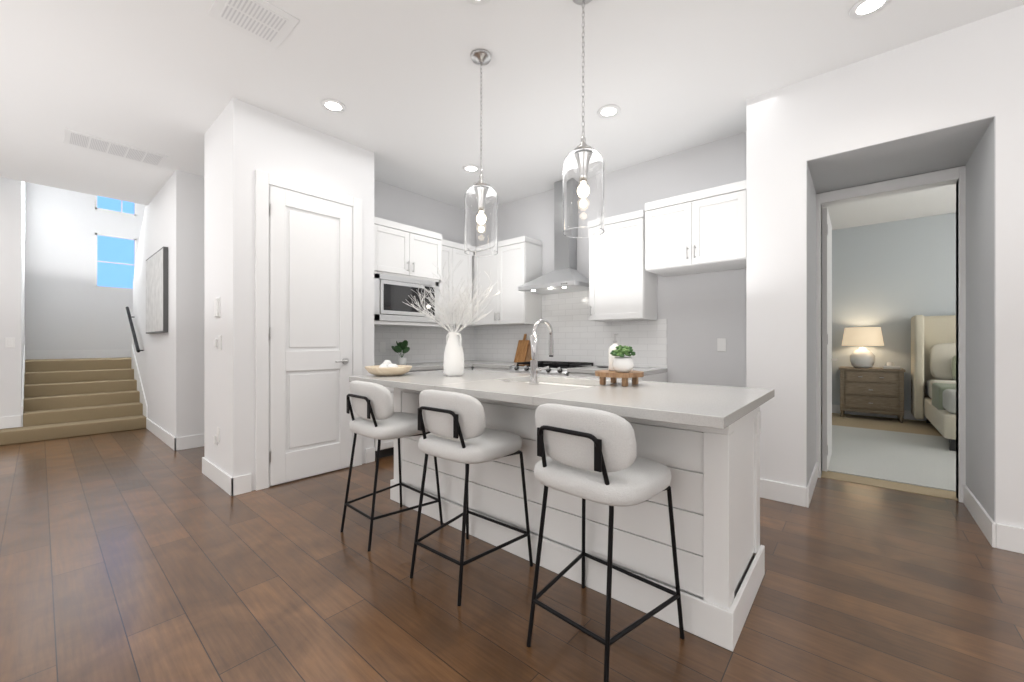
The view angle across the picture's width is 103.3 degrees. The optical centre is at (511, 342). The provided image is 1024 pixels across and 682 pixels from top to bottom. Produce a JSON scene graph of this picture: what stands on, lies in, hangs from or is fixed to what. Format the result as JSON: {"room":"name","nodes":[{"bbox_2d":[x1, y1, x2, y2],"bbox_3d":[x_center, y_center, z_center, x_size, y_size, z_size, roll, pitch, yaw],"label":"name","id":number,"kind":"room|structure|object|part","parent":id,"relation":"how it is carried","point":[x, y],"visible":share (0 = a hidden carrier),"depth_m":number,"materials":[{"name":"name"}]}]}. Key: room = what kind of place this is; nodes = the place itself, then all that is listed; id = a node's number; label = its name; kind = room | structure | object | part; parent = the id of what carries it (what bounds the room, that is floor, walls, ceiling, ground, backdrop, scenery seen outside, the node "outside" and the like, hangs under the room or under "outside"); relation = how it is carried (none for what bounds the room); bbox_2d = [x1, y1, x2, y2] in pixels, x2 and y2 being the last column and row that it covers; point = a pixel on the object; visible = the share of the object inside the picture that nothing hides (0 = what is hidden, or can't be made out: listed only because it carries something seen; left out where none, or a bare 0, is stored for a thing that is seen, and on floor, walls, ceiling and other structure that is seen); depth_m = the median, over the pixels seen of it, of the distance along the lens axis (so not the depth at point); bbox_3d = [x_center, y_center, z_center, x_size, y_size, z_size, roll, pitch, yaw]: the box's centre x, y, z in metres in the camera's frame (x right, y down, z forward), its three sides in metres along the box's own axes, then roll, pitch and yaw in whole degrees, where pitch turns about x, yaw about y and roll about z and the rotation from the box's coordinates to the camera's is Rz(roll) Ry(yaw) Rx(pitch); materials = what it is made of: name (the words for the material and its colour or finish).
{"room":"kitchen","nodes":[
{"label":"kitchen","id":0,"kind":"room"},
{"bbox_2d":[0,177,4,416],"bbox_3d":[-7.702,-1.630,2.941,0.120,5.600,5.030,0,0,41],"label":"wall","id":1,"kind":"structure","parent":0,"point":[2,297],"depth_m":4.80,"materials":[{"name":"white paint"}]},
{"bbox_2d":[5,178,28,416],"bbox_3d":[-6.759,-1.630,5.524,2.050,5.600,0.120,0,0,41],"label":"wall","id":2,"kind":"structure","parent":0,"point":[16,192],"depth_m":4.88,"materials":[{"name":"white paint"}]},
{"bbox_2d":[21,345,25,426],"bbox_3d":[-6.347,0.600,5.260,1.080,1.140,0.013,0,0,41],"label":"trim","id":3,"kind":"structure","parent":2,"relation":"attached to","point":[24,351],"depth_m":5.14,"materials":[{"name":"white wood"}]},
{"bbox_2d":[0,357,145,445],"bbox_3d":[-6.301,0.714,5.836,2.360,0.912,3.650,0,0,41],"label":"carpeted stairs","id":4,"kind":"structure","parent":0,"point":[67,398],"depth_m":5.49,"materials":[{"name":"beige carpet"}]},
{"bbox_2d":[29,183,144,349],"bbox_3d":[-6.848,-1.630,7.103,0.120,5.600,2.400,0,0,41],"label":"wall","id":5,"kind":"structure","parent":0,"point":[55,299],"depth_m":6.61,"materials":[{"name":"white paint"}]},
{"bbox_2d":[26,349,130,358],"bbox_3d":[-6.751,0.188,7.112,0.015,0.140,2.300,0,0,41],"label":"trim","id":6,"kind":"structure","parent":5,"relation":"attached to","point":[53,354],"depth_m":6.63,"materials":[{"name":"white wood"}]},
{"bbox_2d":[95,195,136,289],"bbox_3d":[-6.860,-1.980,7.020,0.030,2.100,0.520,0,0,41],"label":"window","id":7,"kind":"structure","parent":5,"relation":"in","point":[134,239],"depth_m":7.00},
{"bbox_2d":[97,196,133,213],"bbox_3d":[-6.900,-2.640,7.054,0.005,0.780,0.520,0,0,41],"label":"window","id":8,"kind":"structure","parent":7,"relation":"attached to","point":[102,202],"depth_m":7.04,"materials":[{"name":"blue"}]},
{"bbox_2d":[133,205,147,404],"bbox_3d":[-5.476,-0.405,6.045,1.380,3.150,0.120,0,0,41],"label":"wall","id":9,"kind":"structure","parent":0,"point":[139,299],"depth_m":5.83,"materials":[{"name":"white paint"}]},
{"bbox_2d":[126,307,143,352],"bbox_3d":[-5.598,-0.215,6.011,1.121,0.704,0.089,0,0,41],"label":"handrail","id":10,"kind":"object","parent":9,"relation":"attached to","point":[130,317],"depth_m":5.93,"materials":[{"name":"black metal"}]},
{"bbox_2d":[131,345,147,417],"bbox_3d":[-5.521,0.600,5.993,1.380,1.140,0.013,0,0,41],"label":"trim","id":11,"kind":"structure","parent":9,"relation":"attached to","point":[137,377],"depth_m":5.92,"materials":[{"name":"white wood"}]},
{"bbox_2d":[146,170,203,437],"bbox_3d":[-3.948,-0.355,5.408,1.770,3.050,1.237,0,0,41],"label":"wall","id":12,"kind":"structure","parent":0,"point":[176,350],"depth_m":4.55,"materials":[{"name":"white paint"}]},
{"bbox_3d":[-4.415,-0.610,5.024,1.180,0.980,0.045,0,0,41],"label":"framed canvas art","id":13,"kind":"part","parent":12,"relation":"part of"},
{"bbox_2d":[204,98,373,490],"bbox_3d":[-2.064,-0.355,3.825,0.830,3.050,1.190,0,0,41],"label":"wall","id":14,"kind":"structure","parent":0,"point":[243,141],"depth_m":3.30,"materials":[{"name":"white paint"}]},
{"bbox_2d":[213,427,219,444],"bbox_3d":[-2.452,0.776,3.358,0.125,0.153,0.021,0,0,41],"label":"outlet","id":15,"kind":"object","parent":14,"relation":"attached to","point":[216,438],"depth_m":3.35,"materials":[{"name":"white plastic"}]},
{"bbox_2d":[214,297,219,317],"bbox_3d":[-2.440,-0.290,3.349,0.110,0.170,0.021,0,0,41],"label":"thermostat","id":16,"kind":"object","parent":14,"relation":"attached to","point":[216,301],"depth_m":3.32,"materials":[{"name":"white plastic"}]},
{"bbox_2d":[214,335,221,349],"bbox_3d":[-2.429,0.000,3.339,0.165,0.120,0.021,0,0,41],"label":"light switch","id":17,"kind":"object","parent":14,"relation":"attached to","point":[217,341],"depth_m":3.33,"materials":[{"name":"white plastic"}]},
{"bbox_2d":[255,169,361,490],"bbox_3d":[-1.738,-0.101,3.549,0.026,2.542,0.899,0,0,41],"label":"door frame","id":18,"kind":"structure","parent":14,"relation":"attached to","point":[264,181],"depth_m":3.26,"materials":[{"name":"white wood"}]},
{"bbox_2d":[270,186,351,485],"bbox_3d":[-1.720,-0.056,3.530,0.076,2.428,0.701,0,0,41],"label":"pantry door","id":19,"kind":"structure","parent":14,"relation":"in","point":[310,312],"depth_m":3.51,"materials":[{"name":"white wood"}]},
{"bbox_2d":[374,326,473,364],"bbox_3d":[-1.179,0.007,5.121,0.008,0.494,1.920,0,0,41],"label":"tile backsplash","id":20,"kind":"structure","parent":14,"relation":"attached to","point":[426,344],"depth_m":5.12,"materials":[{"name":"white tile"}]},
{"bbox_2d":[374,179,473,369],"bbox_3d":[-1.224,-0.355,5.167,0.120,3.050,1.940,0,0,41],"label":"wall","id":21,"kind":"structure","parent":0,"point":[403,206],"depth_m":5.12,"materials":[{"name":"white paint"}]},
{"bbox_2d":[374,217,441,327],"bbox_3d":[-1.296,-0.730,4.553,0.565,1.080,0.905,0,0,41],"label":"upper cabinet","id":22,"kind":"object","parent":21,"relation":"attached to","point":[404,250],"visible":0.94,"depth_m":4.37,"materials":[{"name":"white wood"}]},
{"bbox_2d":[374,273,439,322],"bbox_3d":[-1.295,-0.465,4.552,0.493,0.476,0.841,0,0,41],"label":"built-in microwave","id":23,"kind":"object","parent":22,"relation":"in","point":[391,294],"visible":0.48,"depth_m":4.32,"materials":[{"name":"metal"}]},
{"bbox_2d":[441,239,471,325],"bbox_3d":[-0.850,-0.750,5.212,0.385,1.040,0.672,0,0,41],"label":"upper cabinet","id":24,"kind":"object","parent":21,"relation":"attached to","point":[452,252],"visible":0.4,"depth_m":5.13,"materials":[{"name":"white wood"}]},
{"bbox_2d":[0,428,1023,681],"bbox_3d":[-2.304,1.230,1.403,16.600,0.120,9.720,0,0,41],"label":"floor","id":25,"kind":"structure","parent":0,"point":[144,554],"depth_m":1.89,"materials":[{"name":"brown wood"}]},
{"bbox_2d":[340,380,442,551],"bbox_3d":[-0.766,0.701,2.556,0.487,0.941,0.491,0,0,41],"label":"counter stool","id":26,"kind":"object","parent":25,"relation":"on","point":[379,418],"visible":0.92,"depth_m":2.39,"materials":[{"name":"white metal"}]},
{"bbox_2d":[374,362,472,458],"bbox_3d":[-1.136,0.713,4.664,0.665,0.915,1.288,0,0,41],"label":"base cabinet","id":27,"kind":"object","parent":25,"relation":"on","point":[386,447],"visible":0.1,"depth_m":4.29,"materials":[{"name":"wood"}]},
{"bbox_2d":[392,340,409,364],"bbox_3d":[-1.272,0.112,4.624,0.292,0.284,0.225,0,0,41],"label":"potted plant","id":28,"kind":"object","parent":27,"relation":"on","point":[399,348],"visible":0.98,"depth_m":4.61,"materials":[{"name":"green plant"}]},
{"bbox_2d":[410,390,532,605],"bbox_3d":[-0.230,0.701,2.097,0.487,0.941,0.491,0,0,41],"label":"counter stool","id":29,"kind":"object","parent":25,"relation":"on","point":[454,423],"visible":1,"depth_m":1.93,"materials":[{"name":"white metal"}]},
{"bbox_2d":[509,361,596,375],"bbox_3d":[0.450,0.676,4.539,0.756,0.907,0.690,0,0,41],"label":"range","id":30,"kind":"object","parent":25,"relation":"on","point":[558,368],"visible":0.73,"depth_m":4.36,"materials":[{"name":"silver metal"}]},
{"bbox_2d":[464,360,666,381],"bbox_3d":[0.289,0.713,4.707,2.773,0.915,0.663,0,0,41],"label":"base cabinet","id":31,"kind":"object","parent":25,"relation":"on","point":[656,374],"visible":0.08,"depth_m":4.01,"materials":[{"name":"wood"}]},
{"bbox_2d":[514,334,531,361],"bbox_3d":[0.164,0.069,5.138,0.255,0.365,0.144,0,0,41],"label":"cutting boards","id":32,"kind":"object","parent":31,"relation":"on","point":[523,352],"visible":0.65,"depth_m":5.13,"materials":[{"name":"brown wood"}]},
{"bbox_2d":[389,386,764,651],"bbox_3d":[0.183,0.725,2.537,2.300,0.890,0.680,0,0,41],"label":"kitchen island","id":33,"kind":"object","parent":25,"relation":"on","point":[701,442],"depth_m":1.82,"materials":[{"name":"wood"}]},
{"bbox_2d":[349,370,774,429],"bbox_3d":[0.098,0.260,2.492,2.430,0.040,1.040,0,0,41],"label":"island countertop","id":34,"kind":"structure","parent":33,"relation":"on","point":[682,404],"depth_m":1.91,"materials":[{"name":"white stone"}]},
{"bbox_2d":[365,360,411,375],"bbox_3d":[-0.908,0.183,2.985,0.336,0.112,0.336,0,0,41],"label":"decorative bowl","id":35,"kind":"object","parent":34,"relation":"on","point":[386,368],"visible":1,"depth_m":2.89,"materials":[{"name":"brown wood"}]},
{"bbox_2d":[403,259,503,375],"bbox_3d":[-0.400,-0.196,2.879,0.728,0.870,0.693,0,0,41],"label":"vase","id":36,"kind":"object","parent":34,"relation":"on","point":[453,363],"visible":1,"depth_m":2.89,"materials":[{"name":"white ceramic"}]},
{"bbox_2d":[529,319,553,384],"bbox_3d":[0.205,0.048,2.353,0.130,0.382,0.214,0,0,41],"label":"island faucet","id":37,"kind":"object","parent":34,"relation":"on","point":[534,369],"visible":1,"depth_m":2.31,"materials":[{"name":"silver metal"}]},
{"bbox_2d":[521,378,600,385],"bbox_3d":[0.273,0.381,2.566,0.720,0.226,0.420,0,0,41],"label":"sink","id":38,"kind":"object","parent":34,"relation":"in","point":[522,379],"depth_m":2.72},
{"bbox_2d":[595,370,643,386],"bbox_3d":[0.612,0.202,2.315,0.270,0.075,0.270,0,0,41],"label":"decorative piece","id":39,"kind":"object","parent":34,"relation":"on","point":[615,375],"visible":0.96,"depth_m":2.23,"materials":[{"name":"brown wood"}]},
{"bbox_2d":[609,333,618,370],"bbox_3d":[0.607,0.053,2.386,0.074,0.220,0.074,0,0,41],"label":"soap dispenser","id":40,"kind":"object","parent":39,"relation":"on","point":[611,348],"visible":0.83,"depth_m":2.37,"materials":[{"name":"white ceramic"}]},
{"bbox_2d":[610,345,635,371],"bbox_3d":[0.618,0.088,2.251,0.135,0.151,0.138,0,0,41],"label":"plant","id":41,"kind":"object","parent":39,"relation":"on","point":[621,363],"visible":1,"depth_m":2.21,"materials":[{"name":"white ceramic"}]},
{"bbox_2d":[526,403,683,681],"bbox_3d":[0.347,0.701,1.608,0.487,0.941,0.477,0,0,45],"label":"counter stool","id":42,"kind":"object","parent":25,"relation":"on","point":[591,454],"visible":1,"depth_m":1.45,"materials":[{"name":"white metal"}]},
{"bbox_2d":[0,0,1023,229],"bbox_3d":[0.441,-1.940,1.869,13.040,0.120,14.000,0,0,41],"label":"ceiling","id":43,"kind":"structure","parent":0,"point":[398,79],"depth_m":2.87,"materials":[{"name":"white paint"}]},
{"bbox_2d":[63,129,167,166],"bbox_3d":[-3.836,-1.874,3.941,0.370,0.010,0.700,0,0,41],"label":"ceiling vent","id":44,"kind":"object","parent":43,"relation":"in","point":[78,139],"visible":1,"depth_m":3.90,"materials":[{"name":"white metal"}]},
{"bbox_2d":[208,0,299,48],"bbox_3d":[-1.489,-1.875,2.338,0.360,0.010,0.360,0,0,41],"label":"ceiling vent","id":45,"kind":"object","parent":43,"relation":"in","point":[267,23],"visible":1,"depth_m":2.34,"materials":[{"name":"white metal"}]},
{"bbox_2d":[321,99,345,112],"bbox_3d":[-1.414,-1.875,3.209,0.184,0.009,0.184,0,0,41],"label":"recessed light","id":46,"kind":"object","parent":43,"relation":"in","point":[333,105],"visible":0.98,"depth_m":3.20,"materials":[{"name":"white plastic"}]},
{"bbox_2d":[463,165,479,172],"bbox_3d":[-0.439,-1.875,4.362,0.184,0.009,0.184,0,0,41],"label":"recessed light","id":47,"kind":"object","parent":43,"relation":"in","point":[471,168],"visible":1,"depth_m":4.36,"materials":[{"name":"white plastic"}]},
{"bbox_2d":[466,0,489,4],"bbox_3d":[-0.184,-1.875,2.155,0.184,0.009,0.184,0,0,41],"label":"recessed light","id":48,"kind":"object","parent":43,"relation":"in","point":[478,2],"visible":1,"depth_m":2.22,"materials":[{"name":"white plastic"}]},
{"bbox_2d":[464,49,497,255],"bbox_3d":[-0.202,-1.234,2.657,0.220,1.289,0.220,0,0,41],"label":"pendant light","id":49,"kind":"object","parent":43,"relation":"hanging from","point":[481,217],"visible":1,"depth_m":2.57,"materials":[{"name":"clear glass"}]},
{"bbox_2d":[563,0,603,237],"bbox_3d":[0.382,-1.234,2.170,0.220,1.289,0.220,0,0,41],"label":"pendant light","id":50,"kind":"object","parent":43,"relation":"hanging from","point":[583,189],"visible":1,"depth_m":2.08,"materials":[{"name":"clear glass"}]},
{"bbox_2d":[597,105,619,117],"bbox_3d":[0.785,-1.875,3.286,0.184,0.009,0.184,0,0,41],"label":"recessed light","id":51,"kind":"object","parent":43,"relation":"in","point":[608,111],"visible":0.98,"depth_m":3.29,"materials":[{"name":"white plastic"}]},
{"bbox_2d":[849,0,890,18],"bbox_3d":[1.993,-1.875,2.251,0.184,0.009,0.184,0,0,41],"label":"recessed light","id":52,"kind":"object","parent":43,"relation":"in","point":[860,9],"visible":1,"depth_m":2.27,"materials":[{"name":"white plastic"}]},
{"bbox_2d":[477,132,745,386],"bbox_3d":[0.801,-0.355,4.787,3.690,3.050,0.120,0,0,41],"label":"wall","id":53,"kind":"structure","parent":0,"point":[701,313],"depth_m":3.94,"materials":[{"name":"white paint"}]},
{"bbox_2d":[466,236,541,326],"bbox_3d":[-0.210,-0.750,5.319,1.218,1.040,0.385,0,0,41],"label":"upper cabinet","id":54,"kind":"object","parent":53,"relation":"attached to","point":[513,264],"visible":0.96,"depth_m":5.00,"materials":[{"name":"white wood"}]},
{"bbox_2d":[518,180,588,294],"bbox_3d":[0.518,-1.234,4.618,0.760,1.285,0.500,0,0,41],"label":"range hood","id":55,"kind":"object","parent":53,"relation":"attached to","point":[565,276],"visible":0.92,"depth_m":4.65,"materials":[{"name":"silver metal"}]},
{"bbox_2d":[474,290,666,367],"bbox_3d":[0.501,-0.188,4.959,2.770,0.884,0.009,0,0,41],"label":"tile backsplash","id":56,"kind":"structure","parent":53,"relation":"attached to","point":[579,335],"depth_m":4.75,"materials":[{"name":"white tile"}]},
{"bbox_2d":[589,210,656,321],"bbox_3d":[1.129,-0.750,4.171,0.590,1.040,0.385,0,0,41],"label":"upper cabinet","id":57,"kind":"object","parent":53,"relation":"attached to","point":[622,284],"visible":0.79,"depth_m":4.03,"materials":[{"name":"white wood"}]},
{"bbox_2d":[645,180,745,276],"bbox_3d":[1.672,-0.965,3.600,0.817,0.610,0.545,0,0,41],"label":"upper cabinet","id":58,"kind":"object","parent":53,"relation":"attached to","point":[700,231],"visible":0.98,"depth_m":3.41,"materials":[{"name":"white wood"}]},
{"bbox_2d":[717,338,725,350],"bbox_3d":[1.932,0.020,3.733,0.075,0.120,0.009,0,0,41],"label":"outlet","id":59,"kind":"object","parent":53,"relation":"attached to","point":[721,343],"depth_m":3.73,"materials":[{"name":"white plastic"}]},
{"bbox_2d":[746,5,1023,527],"bbox_3d":[4.141,-0.355,1.776,7.300,3.050,0.965,0,0,41],"label":"wall","id":60,"kind":"structure","parent":0,"point":[972,71],"depth_m":2.70,"materials":[{"name":"white paint"}]},
{"bbox_2d":[822,207,837,471],"bbox_3d":[3.051,-0.030,3.876,0.088,2.340,0.805,0,0,41],"label":"door","id":61,"kind":"structure","parent":60,"relation":"in","point":[827,359],"depth_m":3.60,"materials":[{"name":"white wood"}]},
{"bbox_2d":[816,166,965,502],"bbox_3d":[3.017,-0.060,3.285,0.879,2.460,0.137,0,0,41],"label":"door frame","id":62,"kind":"structure","parent":60,"relation":"attached to","point":[951,176],"depth_m":3.06,"materials":[{"name":"white wood"}]},
{"bbox_2d":[821,413,957,500],"bbox_3d":[5.251,1.228,4.147,5.900,0.124,4.280,0,0,41],"label":"floor","id":63,"kind":"structure","parent":0,"point":[892,424],"depth_m":5.32,"materials":[{"name":"beige carpet"}]},
{"bbox_2d":[839,362,904,422],"bbox_3d":[5.537,0.733,6.256,0.750,0.865,0.474,0,0,41],"label":"nightstand","id":64,"kind":"object","parent":63,"relation":"on","point":[875,390],"depth_m":6.08,"materials":[{"name":"brown wood"}]},
{"bbox_2d":[842,327,883,367],"bbox_3d":[5.447,0.077,6.297,0.500,0.624,0.500,0,0,41],"label":"table lamp","id":65,"kind":"object","parent":64,"relation":"on","point":[862,357],"visible":1,"depth_m":6.17,"materials":[{"name":"beige fabric"}]},
{"bbox_3d":[5.781,0.344,6.195,0.080,0.089,0.080,0,0,41],"label":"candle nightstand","id":66,"kind":"part","parent":64,"relation":"part of","materials":[{"name":"beige wax"}]},
{"bbox_2d":[882,366,900,368],"bbox_3d":[5.649,0.367,6.025,0.200,0.044,0.150,0,0,41],"label":"books","id":67,"kind":"object","parent":64,"relation":"on","point":[891,367],"visible":1,"depth_m":5.97,"materials":[{"name":"white paper"}]},
{"bbox_2d":[827,425,955,491],"bbox_3d":[4.683,1.161,3.830,3.550,0.010,2.600,0,0,41],"label":"bedroom rug","id":68,"kind":"object","parent":63,"relation":"on","point":[923,460],"depth_m":4.08,"materials":[{"name":"grey carpet"}]},
{"bbox_2d":[911,315,955,450],"bbox_3d":[6.038,0.382,4.605,2.000,1.544,2.240,0,0,41],"label":"frame","id":69,"kind":"object","parent":68,"relation":"on","point":[928,333],"visible":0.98,"depth_m":5.68,"materials":[{"name":"beige fabric"}]},
{"bbox_2d":[925,380,955,413],"bbox_3d":[6.003,0.650,4.563,1.780,0.320,2.050,0,0,41],"label":"bedding","id":70,"kind":"object","parent":69,"relation":"on","point":[941,394],"visible":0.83,"depth_m":4.68,"materials":[{"name":"green fabric"}]},
{"bbox_2d":[929,343,955,380],"bbox_3d":[6.456,0.268,5.092,1.660,0.531,0.565,0,0,41],"label":"pillow","id":71,"kind":"object","parent":70,"relation":"on","point":[942,358],"visible":0.15,"depth_m":5.62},
{"bbox_2d":[832,213,955,410],"bbox_3d":[6.611,-0.355,5.734,6.100,3.050,0.100,0,0,41],"label":"wall","id":72,"kind":"structure","parent":0,"point":[891,279],"depth_m":6.29,"materials":[{"name":"grey paint"}]},
{"bbox_3d":[-1.105,-0.355,0.297,13.580,3.050,9.840,0,0,41],"label":"wall","id":73,"kind":"structure","parent":0,"visible":0},
{"bbox_2d":[0,415,20,428],"bbox_3d":[-7.611,1.024,2.942,0.015,0.292,5.150,0,0,41],"label":"baseboard","id":74,"kind":"structure","parent":73,"relation":"attached to","point":[9,421],"depth_m":4.83,"materials":[{"name":"white wood"}]},
{"bbox_2d":[146,418,179,450],"bbox_3d":[-4.319,1.100,4.963,1.786,0.140,0.015,0,0,41],"label":"baseboard","id":75,"kind":"structure","parent":73,"relation":"attached to","point":[173,442],"depth_m":4.75,"materials":[{"name":"white wood"}]},
{"bbox_2d":[180,434,203,449],"bbox_3d":[-3.251,1.100,4.849,0.016,0.140,1.180,0,0,41],"label":"baseboard","id":76,"kind":"structure","parent":73,"relation":"attached to","point":[194,441],"depth_m":4.49,"materials":[{"name":"white wood"}]},
{"bbox_2d":[202,457,239,495],"bbox_3d":[-2.446,1.100,3.360,0.835,0.140,0.019,0,0,41],"label":"baseboard","id":77,"kind":"structure","parent":73,"relation":"attached to","point":[231,485],"depth_m":3.25,"materials":[{"name":"white wood"}]},
{"bbox_2d":[760,479,799,505],"bbox_3d":[1.955,1.100,3.006,0.360,0.140,0.019,0,0,41],"label":"baseboard","id":78,"kind":"structure","parent":73,"relation":"attached to","point":[772,490],"depth_m":2.98,"materials":[{"name":"white wood"}]},
{"bbox_2d":[800,462,817,507],"bbox_3d":[2.368,1.100,3.194,0.019,0.140,0.841,0,0,41],"label":"baseboard","id":79,"kind":"structure","parent":73,"relation":"attached to","point":[806,493],"depth_m":2.91,"materials":[{"name":"white wood"}]},
{"bbox_2d":[832,405,925,420],"bbox_3d":[6.573,1.100,5.690,5.900,0.140,0.015,0,0,41],"label":"baseboard","id":80,"kind":"structure","parent":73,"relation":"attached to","point":[835,408],"depth_m":6.38,"materials":[{"name":"wood"}]},
{"bbox_2d":[963,484,989,533],"bbox_3d":[3.039,1.100,2.645,0.019,0.140,0.800,0,0,41],"label":"baseboard","id":81,"kind":"structure","parent":73,"relation":"attached to","point":[970,501],"depth_m":2.67,"materials":[{"name":"white wood"}]},
{"bbox_2d":[984,517,1023,553],"bbox_3d":[4.671,1.100,0.675,5.061,0.140,0.015,0,0,41],"label":"baseboard","id":82,"kind":"structure","parent":73,"relation":"attached to","point":[1004,537],"depth_m":2.29,"materials":[{"name":"white wood"}]}
]}

